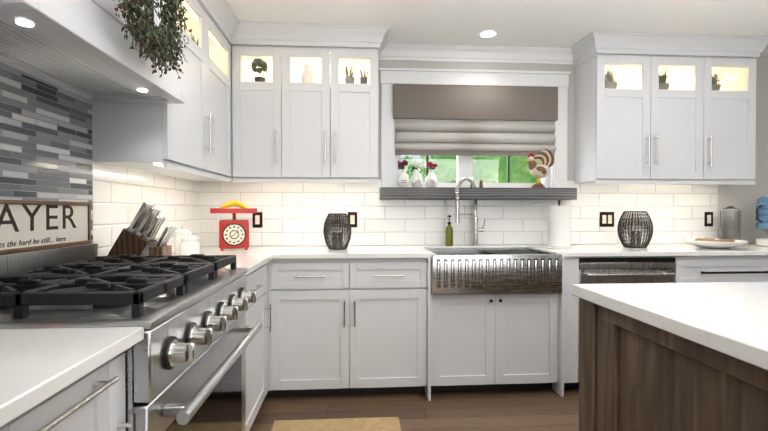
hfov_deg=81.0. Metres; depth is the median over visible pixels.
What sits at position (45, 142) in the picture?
wall
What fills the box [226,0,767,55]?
ceiling
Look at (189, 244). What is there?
canister
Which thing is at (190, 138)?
upper cabinet
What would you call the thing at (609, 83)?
decor
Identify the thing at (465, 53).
crown molding
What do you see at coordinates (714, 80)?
decor
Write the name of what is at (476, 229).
spring faucet
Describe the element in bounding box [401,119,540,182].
backdrop
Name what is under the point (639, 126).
upper cabinet
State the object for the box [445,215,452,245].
soap bottle
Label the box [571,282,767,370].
island countertop
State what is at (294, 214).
wall
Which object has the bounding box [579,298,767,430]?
kitchen island
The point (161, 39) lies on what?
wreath
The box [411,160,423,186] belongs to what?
bud vase
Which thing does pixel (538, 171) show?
rooster figurine
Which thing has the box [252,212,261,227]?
electrical outlet plate
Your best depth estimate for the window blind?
3.38 m
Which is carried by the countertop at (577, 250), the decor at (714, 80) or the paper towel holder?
the paper towel holder
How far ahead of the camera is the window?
3.43 m
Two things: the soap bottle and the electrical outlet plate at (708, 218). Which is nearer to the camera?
the soap bottle
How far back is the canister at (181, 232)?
2.58 m
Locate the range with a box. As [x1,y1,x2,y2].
[0,243,261,430]
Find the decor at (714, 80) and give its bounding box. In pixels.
[712,69,722,89]
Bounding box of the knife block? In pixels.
[107,201,176,255]
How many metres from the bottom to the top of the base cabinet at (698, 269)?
0.884 m
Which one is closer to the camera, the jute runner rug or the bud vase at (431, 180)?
the jute runner rug
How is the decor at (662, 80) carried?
in the upper cabinet at (639, 126)
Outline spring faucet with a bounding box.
[453,176,484,245]
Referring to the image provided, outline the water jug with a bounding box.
[755,196,767,246]
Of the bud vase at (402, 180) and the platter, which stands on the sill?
the bud vase at (402, 180)
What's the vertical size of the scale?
0.332 m
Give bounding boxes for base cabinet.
[4,353,135,430]
[245,263,270,430]
[265,258,432,400]
[557,256,684,396]
[685,256,767,282]
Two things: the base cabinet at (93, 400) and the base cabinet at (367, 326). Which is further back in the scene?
the base cabinet at (367, 326)
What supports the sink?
in the countertop at (577, 250)
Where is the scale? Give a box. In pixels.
[210,200,256,250]
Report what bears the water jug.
on the countertop at (577, 250)
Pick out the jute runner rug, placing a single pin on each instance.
(372, 424)
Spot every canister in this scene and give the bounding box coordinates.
[174,225,190,254]
[180,232,199,254]
[719,205,740,239]
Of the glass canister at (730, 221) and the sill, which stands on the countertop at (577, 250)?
the glass canister at (730, 221)
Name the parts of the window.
window frame sash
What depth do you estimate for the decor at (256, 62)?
3.10 m
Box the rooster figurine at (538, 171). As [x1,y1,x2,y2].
[526,148,553,187]
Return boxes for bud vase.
[397,160,408,186]
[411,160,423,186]
[425,161,437,186]
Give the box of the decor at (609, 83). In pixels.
[605,68,617,88]
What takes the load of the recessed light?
in the ceiling
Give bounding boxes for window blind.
[393,84,557,155]
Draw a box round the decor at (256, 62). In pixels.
[251,58,267,81]
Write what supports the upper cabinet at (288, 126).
attached to the wall at (294, 214)
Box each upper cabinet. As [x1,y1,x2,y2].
[92,0,238,181]
[230,22,389,182]
[571,32,714,183]
[715,36,758,183]
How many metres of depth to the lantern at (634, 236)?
3.17 m
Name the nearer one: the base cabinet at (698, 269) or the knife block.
the knife block
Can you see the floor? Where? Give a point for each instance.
(531, 410)
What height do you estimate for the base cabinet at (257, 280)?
0.884 m
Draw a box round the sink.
[426,247,561,293]
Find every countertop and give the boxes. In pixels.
[0,327,143,427]
[172,252,279,274]
[200,244,767,258]
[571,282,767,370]
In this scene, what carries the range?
on the floor
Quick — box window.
[378,67,570,187]
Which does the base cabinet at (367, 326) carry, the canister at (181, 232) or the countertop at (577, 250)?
the countertop at (577, 250)
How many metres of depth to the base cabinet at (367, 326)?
2.79 m
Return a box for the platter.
[682,238,748,248]
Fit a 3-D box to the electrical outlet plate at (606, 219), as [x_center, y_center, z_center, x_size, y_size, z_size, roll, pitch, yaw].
[1.740,0.030,3.511,0.118,0.116,0.007,0,1,-4]
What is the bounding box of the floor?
[249,388,578,430]
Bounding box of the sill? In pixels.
[380,187,576,199]
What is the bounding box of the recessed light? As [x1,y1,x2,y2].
[477,30,498,38]
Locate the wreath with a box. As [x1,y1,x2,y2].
[113,0,191,78]
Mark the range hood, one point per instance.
(79, 48)
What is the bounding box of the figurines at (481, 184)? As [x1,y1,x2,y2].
[470,179,482,187]
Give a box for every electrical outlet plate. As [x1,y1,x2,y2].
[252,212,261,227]
[348,212,356,226]
[600,212,613,226]
[704,212,712,226]
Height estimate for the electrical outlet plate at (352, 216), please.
0.116 m
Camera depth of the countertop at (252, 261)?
2.53 m
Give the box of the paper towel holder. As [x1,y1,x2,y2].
[546,200,571,248]
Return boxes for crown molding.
[378,43,572,64]
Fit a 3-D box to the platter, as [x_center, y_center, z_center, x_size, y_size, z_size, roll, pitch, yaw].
[2.320,0.197,3.162,0.380,0.063,0.380,0,1,-4]
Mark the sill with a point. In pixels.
(421, 193)
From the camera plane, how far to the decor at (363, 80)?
3.15 m
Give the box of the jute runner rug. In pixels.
[271,417,400,430]
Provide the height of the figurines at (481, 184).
0.072 m
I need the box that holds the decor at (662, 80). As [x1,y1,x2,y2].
[659,67,669,89]
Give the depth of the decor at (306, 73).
3.11 m
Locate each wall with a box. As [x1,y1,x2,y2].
[0,65,199,255]
[200,56,767,246]
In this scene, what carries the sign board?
on the range
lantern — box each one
[323,213,350,249]
[617,211,652,247]
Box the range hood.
[0,0,184,103]
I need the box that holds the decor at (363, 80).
[343,63,369,83]
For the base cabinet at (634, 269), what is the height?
0.884 m
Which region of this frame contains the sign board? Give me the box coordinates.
[0,200,90,254]
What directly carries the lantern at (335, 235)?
on the countertop at (577, 250)
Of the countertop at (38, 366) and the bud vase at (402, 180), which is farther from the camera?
the bud vase at (402, 180)
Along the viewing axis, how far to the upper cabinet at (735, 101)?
3.25 m
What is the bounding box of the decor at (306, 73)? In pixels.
[301,64,317,82]

